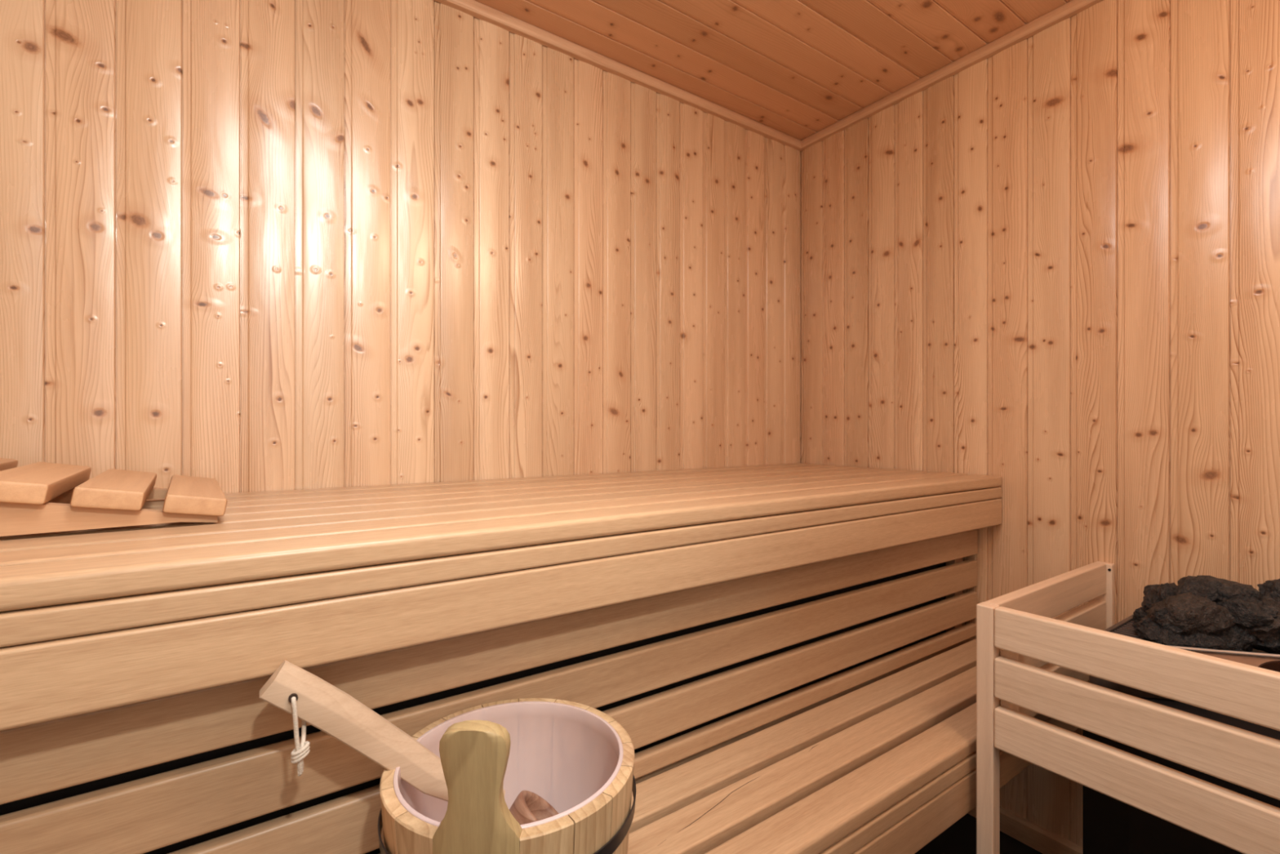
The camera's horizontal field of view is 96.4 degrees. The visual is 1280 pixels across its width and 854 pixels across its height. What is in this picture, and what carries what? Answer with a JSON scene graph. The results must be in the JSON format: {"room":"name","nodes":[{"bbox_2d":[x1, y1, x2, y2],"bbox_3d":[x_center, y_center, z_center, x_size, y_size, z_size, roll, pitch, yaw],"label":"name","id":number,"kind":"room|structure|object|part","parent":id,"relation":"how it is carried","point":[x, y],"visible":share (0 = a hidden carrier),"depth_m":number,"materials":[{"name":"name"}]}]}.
{"room":"spa","nodes":[
{"label":"spa","id":0,"kind":"room"},
{"bbox_2d":[0,0,799,493],"bbox_3d":[-0.468,0.018,1.293,2.520,2.025,0.008,0,0,-35],"label":"wall","id":1,"kind":"structure","parent":0,"point":[246,246],"depth_m":1.21,"materials":[{"name":"brown wood"}]},
{"bbox_2d":[0,462,1001,730],"bbox_3d":[-0.263,0.185,1.034,2.440,0.125,0.647,0,0,-35],"label":"bench","id":2,"kind":"object","parent":1,"relation":"attached to","point":[99,619],"visible":1,"depth_m":0.68,"materials":[{"name":"beige wood"}]},
{"bbox_2d":[0,457,227,536],"bbox_3d":[-0.825,0.073,0.733,0.464,0.098,0.365,0,0,-38],"label":"headrest cover","id":3,"kind":"object","parent":2,"relation":"on","point":[38,497],"visible":1,"depth_m":0.68,"materials":[{"name":"brown wood"}]},
{"bbox_3d":[-0.930,0.078,0.859,0.454,0.089,0.024,0,0,-38],"label":"rail","id":4,"kind":"part","parent":3,"relation":"part of","materials":[{"name":"brown wood"}]},
{"bbox_3d":[-0.731,0.078,0.607,0.454,0.089,0.024,0,0,-38],"label":"rail","id":5,"kind":"part","parent":3,"relation":"part of","materials":[{"name":"brown wood"}]},
{"bbox_2d":[434,0,800,151],"bbox_3d":[-0.442,-0.979,1.296,2.450,0.030,0.020,0,0,-35],"label":"trim","id":6,"kind":"structure","parent":1,"relation":"attached to","point":[473,8],"depth_m":1.54,"materials":[{"name":"brown wood"}]},
{"bbox_2d":[475,0,1071,140],"bbox_3d":[0.052,-0.998,0.580,2.450,0.007,1.784,0,0,-35],"label":"ceiling","id":7,"kind":"structure","parent":0,"point":[796,68],"depth_m":1.47,"materials":[{"name":"brown wood"}]},
{"bbox_2d":[915,813,1043,853],"bbox_3d":[0.313,1.055,0.201,2.450,0.050,2.680,0,0,-35],"label":"floor","id":8,"kind":"structure","parent":0,"point":[960,837],"depth_m":1.42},
{"bbox_2d":[976,560,1279,853],"bbox_3d":[1.063,0.665,0.770,0.564,0.728,0.899,0,0,-35],"label":"guard","id":9,"kind":"object","parent":8,"relation":"on","point":[1029,662],"visible":0.98,"depth_m":0.83,"materials":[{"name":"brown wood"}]},
{"bbox_3d":[0.594,0.665,0.976,0.026,0.727,0.027,0,0,-35],"label":"corner post","id":10,"kind":"part","parent":9,"relation":"part of","materials":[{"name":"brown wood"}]},
{"bbox_2d":[1082,613,1279,853],"bbox_3d":[1.060,0.696,0.818,0.360,0.665,0.612,0,0,-35],"label":"heater","id":11,"kind":"object","parent":8,"relation":"on","point":[1110,825],"visible":0.14,"depth_m":0.92,"materials":[{"name":"black metal"}]},
{"bbox_3d":[0.901,0.382,1.073,0.312,0.030,0.008,0,0,-35],"label":"frame","id":12,"kind":"part","parent":11,"relation":"part of","materials":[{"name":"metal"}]},
{"bbox_2d":[1111,619,1144,639],"bbox_3d":[0.915,0.374,1.051,0.295,0.010,0.044,0,0,-35],"label":"grille","id":13,"kind":"object","parent":11,"relation":"attached to","point":[1124,627],"depth_m":1.05,"materials":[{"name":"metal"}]},
{"bbox_2d":[1132,606,1146,622],"bbox_3d":[0.942,0.354,1.066,0.033,0.036,0.037,0,0,-13],"label":"stone","id":14,"kind":"object","parent":11,"relation":"on","point":[1139,613],"visible":0.41,"depth_m":1.07,"materials":[{"name":"grey stone"}]},
{"bbox_2d":[1131,615,1159,629],"bbox_3d":[0.925,0.353,1.008,0.071,0.054,0.077,0,0,-6],"label":"stone","id":15,"kind":"object","parent":11,"relation":"on","point":[1145,620],"visible":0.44,"depth_m":1.02,"materials":[{"name":"grey stone"}]},
{"bbox_2d":[1132,621,1182,645],"bbox_3d":[0.905,0.359,0.994,0.059,0.041,0.074,0,0,-11],"label":"stone","id":16,"kind":"object","parent":11,"relation":"on","point":[1151,631],"visible":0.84,"depth_m":0.98,"materials":[{"name":"grey stone"}]},
{"bbox_2d":[1141,582,1177,613],"bbox_3d":[0.965,0.325,1.046,0.074,0.083,0.071,0,0,33],"label":"stone","id":17,"kind":"object","parent":11,"relation":"on","point":[1153,593],"visible":0.33,"depth_m":1.05,"materials":[{"name":"grey stone"}]},
{"bbox_3d":[1.031,0.411,0.795,0.219,0.085,0.604,0,0,-35],"label":"plate","id":18,"kind":"part","parent":11,"relation":"part of","materials":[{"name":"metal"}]},
{"bbox_2d":[1146,591,1235,635],"bbox_3d":[0.957,0.326,0.990,0.120,0.080,0.094,0,0,9],"label":"stone","id":19,"kind":"object","parent":11,"relation":"on","point":[1193,614],"visible":0.87,"depth_m":0.96,"materials":[{"name":"grey stone"}]},
{"bbox_2d":[1177,633,1231,650],"bbox_3d":[0.944,0.355,0.979,0.071,0.054,0.090,0,0,11],"label":"stone","id":20,"kind":"object","parent":11,"relation":"on","point":[1197,640],"visible":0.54,"depth_m":0.95,"materials":[{"name":"grey stone"}]},
{"bbox_2d":[1153,607,1186,635],"bbox_3d":[0.932,0.336,0.991,0.073,0.057,0.055,0,0,-32],"label":"stone","id":21,"kind":"object","parent":20,"relation":"on","point":[1158,613],"visible":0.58,"depth_m":0.98,"materials":[{"name":"grey stone"}]},
{"bbox_2d":[1137,648,1277,700],"bbox_3d":[1.071,0.425,0.827,0.312,0.061,0.610,0,0,-35],"label":"tray","id":22,"kind":"object","parent":11,"relation":"on","point":[1141,694],"depth_m":0.96,"materials":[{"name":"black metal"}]},
{"bbox_2d":[1211,624,1257,651],"bbox_3d":[0.997,0.351,0.975,0.106,0.079,0.076,0,0,-11],"label":"stone","id":23,"kind":"object","parent":11,"relation":"on","point":[1237,637],"visible":0.27,"depth_m":0.95,"materials":[{"name":"grey stone"}]},
{"bbox_2d":[1172,575,1223,603],"bbox_3d":[0.994,0.299,1.019,0.081,0.070,0.088,0,0,14],"label":"stone","id":24,"kind":"object","parent":23,"relation":"on","point":[1197,586],"visible":0.39,"depth_m":1.00,"materials":[{"name":"grey stone"}]},
{"bbox_2d":[1216,596,1279,629],"bbox_3d":[1.018,0.310,0.959,0.078,0.071,0.076,0,0,-18],"label":"stone","id":25,"kind":"object","parent":23,"relation":"on","point":[1250,612],"visible":0.75,"depth_m":0.94,"materials":[{"name":"grey stone"}]},
{"bbox_2d":[1196,575,1262,601],"bbox_3d":[1.038,0.301,1.004,0.102,0.071,0.132,0,0,7],"label":"stone","id":26,"kind":"object","parent":25,"relation":"on","point":[1230,588],"visible":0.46,"depth_m":0.97,"materials":[{"name":"grey stone"}]},
{"bbox_2d":[1250,636,1279,653],"bbox_3d":[1.051,0.355,0.957,0.091,0.049,0.062,0,0,10],"label":"stone","id":27,"kind":"object","parent":11,"relation":"on","point":[1272,644],"visible":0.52,"depth_m":0.94,"materials":[{"name":"black stone"}]},
{"bbox_2d":[1247,595,1279,641],"bbox_3d":[1.058,0.320,0.967,0.102,0.074,0.110,0,0,15],"label":"stone","id":28,"kind":"object","parent":27,"relation":"on","point":[1261,633],"visible":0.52,"depth_m":0.94,"materials":[{"name":"grey stone"}]},
{"bbox_3d":[1.097,0.342,0.946,0.092,0.065,0.082,10,-17,-9],"label":"stone","id":29,"kind":"object","parent":11,"relation":"on","visible":0},
{"bbox_2d":[1273,596,1279,602],"bbox_3d":[1.101,0.309,0.949,0.073,0.065,0.094,0,0,-16],"label":"stone","id":30,"kind":"object","parent":29,"relation":"on","point":[1277,598],"visible":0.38,"depth_m":0.96,"materials":[{"name":"grey stone"}]},
{"bbox_2d":[1257,577,1279,599],"bbox_3d":[1.087,0.282,0.969,0.054,0.053,0.065,0,0,39],"label":"stone","id":31,"kind":"object","parent":30,"relation":"on","point":[1272,588],"visible":0.66,"depth_m":0.97,"materials":[{"name":"grey stone"}]},
{"bbox_2d":[800,0,1279,846],"bbox_3d":[1.067,0.018,1.271,0.008,2.025,1.799,0,0,-35],"label":"wall","id":32,"kind":"structure","parent":0,"point":[1050,267],"depth_m":1.35,"materials":[{"name":"brown wood"}]},
{"bbox_2d":[800,0,1103,151],"bbox_3d":[1.058,-0.979,1.261,0.020,0.030,1.780,0,0,-35],"label":"trim","id":33,"kind":"structure","parent":32,"relation":"attached to","point":[1073,7],"depth_m":1.53,"materials":[{"name":"brown wood"}]},
{"bbox_2d":[968,805,1082,853],"bbox_3d":[1.060,1.000,1.263,0.014,0.056,1.780,0,0,-35],"label":"baseboard","id":34,"kind":"structure","parent":32,"relation":"attached to","point":[1027,832],"depth_m":1.40,"materials":[{"name":"brown wood"}]},
{"bbox_3d":[-0.927,0.018,-0.162,0.008,2.025,1.814,0,0,-35],"label":"wall","id":35,"kind":"structure","parent":0,"visible":0},
{"bbox_2d":[627,636,1088,853],"bbox_3d":[-0.084,0.610,0.776,2.440,0.125,0.383,0,0,-35],"label":"bench","id":36,"kind":"object","parent":35,"relation":"attached to","point":[886,763],"visible":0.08,"depth_m":0.92,"materials":[{"name":"brown wood"}]},
{"bbox_2d":[0,528,977,853],"bbox_3d":[-0.128,0.385,0.834,2.434,0.324,0.052,0,0,-35],"label":"panel","id":37,"kind":"object","parent":36,"relation":"on","point":[689,672],"visible":0.62,"depth_m":0.75,"materials":[{"name":"brown wood"}]},
{"bbox_2d":[377,697,635,853],"bbox_3d":[-0.139,0.402,0.626,0.269,0.290,0.269,0,0,-35],"label":"bucket","id":38,"kind":"object","parent":36,"relation":"on","point":[575,757],"visible":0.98,"depth_m":0.56,"materials":[{"name":"brown wood"}]},
{"bbox_2d":[259,659,559,824],"bbox_3d":[-0.225,0.368,0.617,0.313,0.275,0.076,0,0,-29],"label":"ladle","id":39,"kind":"object","parent":38,"relation":"in","point":[292,689],"visible":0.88,"depth_m":0.59,"materials":[{"name":"brown wood"}]},
{"bbox_3d":[-0.336,0.289,0.563,0.012,0.058,0.029,0,0,-25],"label":"cord","id":40,"kind":"part","parent":39,"relation":"part of","materials":[{"name":"fabric"}]},
{"bbox_2d":[509,790,559,824],"bbox_3d":[-0.121,0.470,0.674,0.076,0.072,0.076,0,0,-35],"label":"bowl","id":41,"kind":"object","parent":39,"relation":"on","point":[528,806],"depth_m":0.69,"materials":[{"name":"brown wood"}]}
]}

